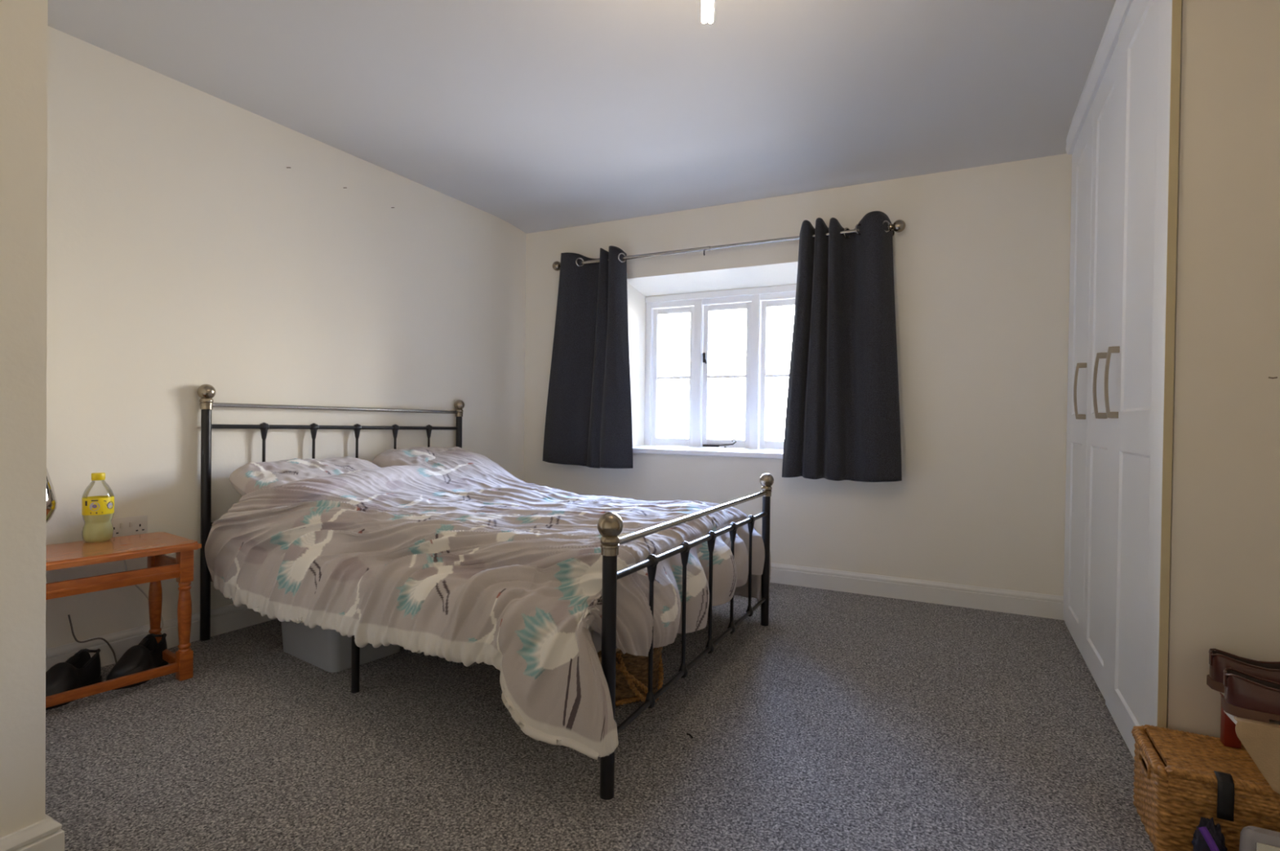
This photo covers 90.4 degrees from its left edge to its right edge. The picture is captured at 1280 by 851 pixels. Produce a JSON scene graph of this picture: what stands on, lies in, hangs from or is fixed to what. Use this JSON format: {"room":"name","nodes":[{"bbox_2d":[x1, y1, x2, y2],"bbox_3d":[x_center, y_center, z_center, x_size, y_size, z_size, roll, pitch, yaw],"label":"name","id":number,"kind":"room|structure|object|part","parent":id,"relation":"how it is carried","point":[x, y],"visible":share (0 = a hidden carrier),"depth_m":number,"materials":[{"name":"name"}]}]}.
{"room":"bedroom","nodes":[
{"label":"bedroom","id":0,"kind":"room"},
{"bbox_2d":[0,0,48,838],"bbox_3d":[-2.334,-0.249,0.979,1.543,2.420,1.645,1,1,27],"label":"wall","id":1,"kind":"structure","parent":0,"point":[24,24],"depth_m":1.33,"materials":[{"name":"paint"}]},
{"bbox_2d":[0,814,64,850],"bbox_3d":[-2.176,0.904,0.973,1.267,0.118,1.569,1,1,27],"label":"baseboard","id":2,"kind":"structure","parent":1,"relation":"attached to","point":[46,834],"depth_m":1.35,"materials":[{"name":"white paint"}]},
{"bbox_2d":[45,26,526,648],"bbox_3d":[-2.105,-0.264,2.742,0.363,2.420,5.000,1,1,27],"label":"wall","id":3,"kind":"structure","parent":0,"point":[196,237],"depth_m":2.90,"materials":[{"name":"paint"}]},
{"bbox_2d":[111,515,147,537],"bbox_3d":[-2.076,0.414,2.571,0.015,0.086,0.146,1,1,27],"label":"wall socket","id":4,"kind":"object","parent":3,"relation":"attached to","point":[137,525],"visible":0.76,"depth_m":2.58,"materials":[{"name":"white plastic"}]},
{"bbox_2d":[45,604,277,672],"bbox_3d":[-1.635,0.887,3.398,0.018,0.118,3.187,1,1,28],"label":"baseboard","id":5,"kind":"structure","parent":3,"relation":"attached to","point":[227,619],"depth_m":2.69,"materials":[{"name":"white paint"}]},
{"bbox_2d":[48,0,1115,233],"bbox_3d":[-0.221,-1.483,1.730,4.800,0.155,5.100,1,1,27],"label":"ceiling","id":6,"kind":"structure","parent":0,"point":[535,116],"depth_m":2.68,"materials":[{"name":"paint"}]},
{"bbox_2d":[701,0,713,23],"bbox_3d":[0.172,-1.224,1.597,0.100,0.420,0.100,1,1,27],"label":"pendant bulb","id":7,"kind":"object","parent":6,"relation":"hanging from","point":[708,5],"visible":1,"depth_m":1.59,"materials":[{"name":"white plastic"}]},
{"bbox_2d":[45,582,1155,850],"bbox_3d":[-0.184,1.029,1.889,4.800,0.100,5.400,1,1,27],"label":"floor","id":8,"kind":"structure","parent":0,"point":[845,722],"depth_m":1.90,"materials":[{"name":"grey carpet"}]},
{"bbox_2d":[45,648,102,710],"bbox_3d":[-2.025,0.889,2.241,0.125,0.127,0.259,1,1,-3],"label":"shoe","id":9,"kind":"object","parent":8,"relation":"on","point":[80,670],"visible":0.7,"depth_m":2.24,"materials":[{"name":"black leather"}]},
{"bbox_2d":[67,614,117,663],"bbox_3d":[-2.117,0.829,2.459,0.015,0.230,0.152,1,1,33],"label":"cable","id":10,"kind":"object","parent":8,"relation":"on","point":[68,615],"visible":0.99,"depth_m":2.44,"materials":[{"name":"black plastic"}]},
{"bbox_2d":[45,532,201,708],"bbox_3d":[-1.985,0.695,2.259,0.375,0.515,0.620,1,1,35],"label":"side table","id":11,"kind":"object","parent":8,"relation":"on","point":[154,546],"visible":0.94,"depth_m":2.31,"materials":[{"name":"orange wood"}]},
{"bbox_2d":[46,467,57,522],"bbox_3d":[-2.150,0.213,2.229,0.155,0.445,0.155,1,1,27],"label":"vase","id":12,"kind":"object","parent":11,"relation":"on","point":[51,502],"visible":0.08,"depth_m":2.24,"materials":[{"name":"silver metal"}]},
{"bbox_2d":[81,472,114,542],"bbox_3d":[-2.041,0.307,2.393,0.094,0.257,0.094,1,1,27],"label":"drink bottle","id":13,"kind":"object","parent":11,"relation":"on","point":[97,512],"visible":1,"depth_m":2.37,"materials":[{"name":"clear plastic"}]},
{"bbox_3d":[-1.951,0.706,2.558,0.045,0.489,0.045,1,1,35],"label":"leg","id":14,"kind":"part","parent":11,"relation":"part of","materials":[{"name":"orange wood"}]},
{"bbox_3d":[-1.717,0.710,2.395,0.045,0.489,0.045,1,1,35],"label":"leg","id":15,"kind":"part","parent":11,"relation":"part of","materials":[{"name":"orange wood"}]},
{"bbox_2d":[106,633,168,690],"bbox_3d":[-1.901,0.889,2.416,0.124,0.127,0.257,1,1,-8],"label":"shoe","id":16,"kind":"object","parent":8,"relation":"on","point":[148,655],"visible":0.82,"depth_m":2.38,"materials":[{"name":"black leather"}]},
{"bbox_2d":[123,560,164,629],"bbox_3d":[-2.004,0.697,2.613,0.204,0.498,0.090,1,1,-15],"label":"cable","id":17,"kind":"object","parent":8,"relation":"on","point":[124,561],"visible":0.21,"depth_m":2.60,"materials":[{"name":"black plastic"}]},
{"bbox_2d":[280,620,400,672],"bbox_3d":[-1.266,0.837,2.701,0.475,0.238,0.364,1,1,36],"label":"storage box","id":18,"kind":"object","parent":8,"relation":"on","point":[328,651],"visible":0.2,"depth_m":2.54,"materials":[{"name":"plastic"}]},
{"bbox_2d":[196,384,773,800],"bbox_3d":[-0.654,0.397,2.927,2.219,1.130,1.780,1,1,27],"label":"double bed","id":19,"kind":"object","parent":8,"relation":"on","point":[610,525],"visible":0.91,"depth_m":2.44,"materials":[{"name":"black metal"}]},
{"bbox_3d":[-1.919,0.433,2.808,0.039,1.030,0.039,1,1,27],"label":"post","id":20,"kind":"part","parent":19,"relation":"part of","materials":[{"name":"black metal"}]},
{"bbox_3d":[-1.548,0.011,3.477,0.020,0.039,1.502,1,1,29],"label":"rail","id":21,"kind":"part","parent":19,"relation":"part of","materials":[{"name":"black metal"}]},
{"bbox_3d":[-1.547,-0.089,3.476,0.021,0.031,1.502,1,1,29],"label":"rail","id":22,"kind":"part","parent":19,"relation":"part of","materials":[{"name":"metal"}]},
{"bbox_3d":[-1.029,0.829,2.299,0.028,0.270,0.028,1,1,27],"label":"leg","id":23,"kind":"part","parent":19,"relation":"part of","materials":[{"name":"black metal"}]},
{"bbox_3d":[-1.187,0.438,4.155,0.039,1.012,0.039,1,1,27],"label":"post","id":24,"kind":"part","parent":19,"relation":"part of","materials":[{"name":"black metal"}]},
{"bbox_2d":[589,630,601,653],"bbox_3d":[-0.680,0.556,2.946,1.992,0.188,1.526,1,1,27],"label":"mattress","id":25,"kind":"object","parent":19,"relation":"on","point":[596,637],"visible":0.04,"depth_m":1.84,"materials":[{"name":"grey fabric"}]},
{"bbox_2d":[229,456,380,496],"bbox_3d":[-1.457,0.290,2.993,0.525,0.262,0.777,1,1,27],"label":"pillow","id":26,"kind":"object","parent":25,"relation":"on","point":[249,477],"visible":0.32,"depth_m":2.85,"materials":[{"name":"fabric"}]},
{"bbox_2d":[372,446,465,467],"bbox_3d":[-1.116,0.265,3.640,0.527,0.274,0.728,1,1,27],"label":"pillow","id":27,"kind":"object","parent":25,"relation":"on","point":[413,456],"visible":0.19,"depth_m":3.47,"materials":[{"name":"fabric"}]},
{"bbox_2d":[204,449,770,759],"bbox_3d":[-0.572,0.536,2.867,2.083,0.747,1.897,1,1,27],"label":"duvet","id":28,"kind":"object","parent":25,"relation":"on","point":[457,557],"visible":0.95,"depth_m":2.18,"materials":[{"name":"fabric"}]},
{"bbox_3d":[-0.084,0.656,1.681,0.039,0.652,0.039,1,1,27],"label":"post","id":29,"kind":"part","parent":19,"relation":"part of","materials":[{"name":"black metal"}]},
{"bbox_3d":[0.263,0.839,2.397,0.017,0.037,1.557,1,1,26],"label":"rail","id":30,"kind":"part","parent":19,"relation":"part of","materials":[{"name":"black metal"}]},
{"bbox_3d":[0.268,0.417,2.392,0.020,0.048,1.557,1,1,26],"label":"rail","id":31,"kind":"part","parent":19,"relation":"part of","materials":[{"name":"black metal"}]},
{"bbox_3d":[0.270,0.320,2.391,0.021,0.039,1.557,1,1,26],"label":"rail","id":32,"kind":"part","parent":19,"relation":"part of","materials":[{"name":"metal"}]},
{"bbox_3d":[0.614,0.656,3.108,0.039,0.642,0.039,1,1,27],"label":"post","id":33,"kind":"part","parent":19,"relation":"part of","materials":[{"name":"black metal"}]},
{"bbox_2d":[615,646,663,706],"bbox_3d":[-0.066,0.875,2.333,0.323,0.198,0.311,1,1,27],"label":"wicker basket","id":34,"kind":"object","parent":8,"relation":"on","point":[631,671],"visible":0.37,"depth_m":2.23,"materials":[{"name":"brown wicker"}]},
{"bbox_3d":[-0.050,0.888,2.216,0.183,0.174,0.076,1,1,-10],"label":"handle","id":35,"kind":"part","parent":34,"relation":"part of","materials":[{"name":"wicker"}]},
{"bbox_2d":[1063,0,1279,760],"bbox_3d":[2.050,-0.207,2.316,0.694,2.419,1.784,1,1,27],"label":"wardrobe","id":36,"kind":"object","parent":8,"relation":"on","point":[1172,526],"visible":0.98,"depth_m":1.66,"materials":[{"name":"white wood"}]},
{"bbox_3d":[2.031,-0.195,2.929,0.020,2.369,0.518,1,1,27],"label":"door","id":37,"kind":"part","parent":36,"relation":"part of","materials":[{"name":"white wood"}]},
{"bbox_3d":[1.904,-0.149,2.748,0.045,0.244,0.014,1,1,27],"label":"handle","id":38,"kind":"part","parent":36,"relation":"part of","materials":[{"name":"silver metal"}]},
{"bbox_3d":[1.779,-1.401,2.448,0.046,0.042,1.784,1,1,27],"label":"cornice","id":39,"kind":"part","parent":36,"relation":"part of","materials":[{"name":"white wood"}]},
{"bbox_3d":[1.701,-0.147,2.347,0.045,0.244,0.014,1,1,27],"label":"handle","id":40,"kind":"part","parent":36,"relation":"part of","materials":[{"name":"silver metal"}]},
{"bbox_3d":[1.800,-0.193,2.471,0.020,2.369,0.500,1,1,27],"label":"door","id":41,"kind":"part","parent":36,"relation":"part of","materials":[{"name":"white wood"}]},
{"bbox_3d":[1.606,-0.147,2.159,0.045,0.244,0.014,1,1,27],"label":"handle","id":42,"kind":"part","parent":36,"relation":"part of","materials":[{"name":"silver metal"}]},
{"bbox_3d":[1.534,-0.191,1.956,0.020,2.369,0.652,1,1,27],"label":"door","id":43,"kind":"part","parent":36,"relation":"part of","materials":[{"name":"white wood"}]},
{"bbox_3d":[1.688,-0.194,1.530,0.631,2.400,0.018,1,1,27],"label":"panel","id":44,"kind":"part","parent":36,"relation":"part of","materials":[{"name":"white wood"}]},
{"bbox_2d":[1131,724,1279,850],"bbox_3d":[1.449,0.891,1.477,0.459,0.222,0.271,1,1,27],"label":"wicker basket","id":45,"kind":"object","parent":8,"relation":"on","point":[1181,778],"visible":0.91,"depth_m":1.46,"materials":[{"name":"brown wicker"}]},
{"bbox_3d":[1.447,0.817,1.470,0.416,0.068,0.251,1,1,27],"label":"lid","id":46,"kind":"part","parent":45,"relation":"part of","materials":[{"name":"wicker"}]},
{"bbox_2d":[1220,692,1279,749],"bbox_3d":[1.503,0.722,1.452,0.286,0.136,0.266,1,1,27],"label":"box","id":47,"kind":"object","parent":45,"relation":"on","point":[1228,738],"visible":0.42,"depth_m":1.56,"materials":[{"name":"red cardboard"}]},
{"bbox_3d":[1.457,0.727,1.566,0.032,0.122,0.028,1,1,27],"label":"leg","id":48,"kind":"part","parent":47,"relation":"part of","materials":[{"name":"red wood"}]},
{"bbox_2d":[1206,648,1279,693],"bbox_3d":[1.558,0.608,1.527,0.298,0.090,0.103,1,1,27],"label":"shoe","id":49,"kind":"object","parent":47,"relation":"on","point":[1219,660],"visible":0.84,"depth_m":1.55,"materials":[{"name":"brown leather"}]},
{"bbox_2d":[1221,667,1279,723],"bbox_3d":[1.459,0.605,1.373,0.298,0.090,0.106,1,1,27],"label":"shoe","id":50,"kind":"object","parent":47,"relation":"on","point":[1247,696],"visible":1,"depth_m":1.41,"materials":[{"name":"brown leather"}]},
{"bbox_2d":[1233,716,1279,794],"bbox_3d":[1.434,0.716,1.327,0.293,0.136,0.043,1,1,27],"label":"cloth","id":51,"kind":"object","parent":47,"relation":"hanging from","point":[1260,740],"visible":1,"depth_m":1.37,"materials":[{"name":"beige fabric"}]},
{"bbox_2d":[1191,817,1227,850],"bbox_3d":[1.218,0.927,1.380,0.116,0.145,0.109,1,1,15],"label":"drawstring bag","id":52,"kind":"object","parent":8,"relation":"on","point":[1207,837],"visible":1,"depth_m":1.37,"materials":[{"name":"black fabric"}]},
{"bbox_2d":[1239,826,1279,850],"bbox_3d":[1.373,0.922,1.269,0.265,0.163,0.042,1,1,27],"label":"packet","id":53,"kind":"object","parent":8,"relation":"on","point":[1252,838],"visible":1,"depth_m":1.31,"materials":[{"name":"grey plastic"}]},
{"bbox_3d":[1.367,0.930,1.253,0.229,0.142,0.005,1,1,27],"label":"panel","id":54,"kind":"part","parent":53,"relation":"part of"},
{"bbox_2d":[523,153,1071,596],"bbox_3d":[1.022,-0.264,4.124,4.700,2.470,0.514,1,1,27],"label":"wall","id":55,"kind":"structure","parent":0,"point":[981,256],"depth_m":3.54,"materials":[{"name":"paint"}]},
{"bbox_2d":[632,284,796,458],"bbox_3d":[0.542,-0.370,4.284,1.301,1.132,0.440,1,1,27],"label":"window","id":56,"kind":"structure","parent":55,"relation":"in","point":[757,301],"depth_m":4.45,"materials":[{"name":"paint"}]},
{"bbox_3d":[0.517,0.176,4.254,1.301,0.040,0.360,1,1,27],"label":"sill","id":57,"kind":"part","parent":56,"relation":"part of","materials":[{"name":"paint"}]},
{"bbox_2d":[552,219,905,271],"bbox_3d":[0.434,-1.120,4.063,2.345,0.080,0.120,1,1,27],"label":"curtain rod","id":58,"kind":"object","parent":55,"relation":"attached to","point":[899,225],"visible":0.8,"depth_m":3.98,"materials":[{"name":"metal"}]},
{"bbox_2d":[542,245,632,468],"bbox_3d":[-0.351,-0.463,4.405,0.724,1.510,0.147,1,1,27],"label":"curtain","id":59,"kind":"object","parent":58,"relation":"hanging from","point":[588,417],"visible":1,"depth_m":4.44,"materials":[{"name":"fabric"}]},
{"bbox_2d":[782,211,902,482],"bbox_3d":[1.160,-0.442,3.647,0.663,1.512,0.146,1,1,27],"label":"curtain","id":60,"kind":"object","parent":58,"relation":"hanging from","point":[842,421],"visible":1,"depth_m":3.63,"materials":[{"name":"fabric"}]},
{"bbox_2d":[769,563,1063,620],"bbox_3d":[0.642,0.909,4.022,3.430,0.118,0.018,1,1,27],"label":"baseboard","id":61,"kind":"structure","parent":55,"relation":"attached to","point":[1024,603],"depth_m":3.54,"materials":[{"name":"white paint"}]}
]}

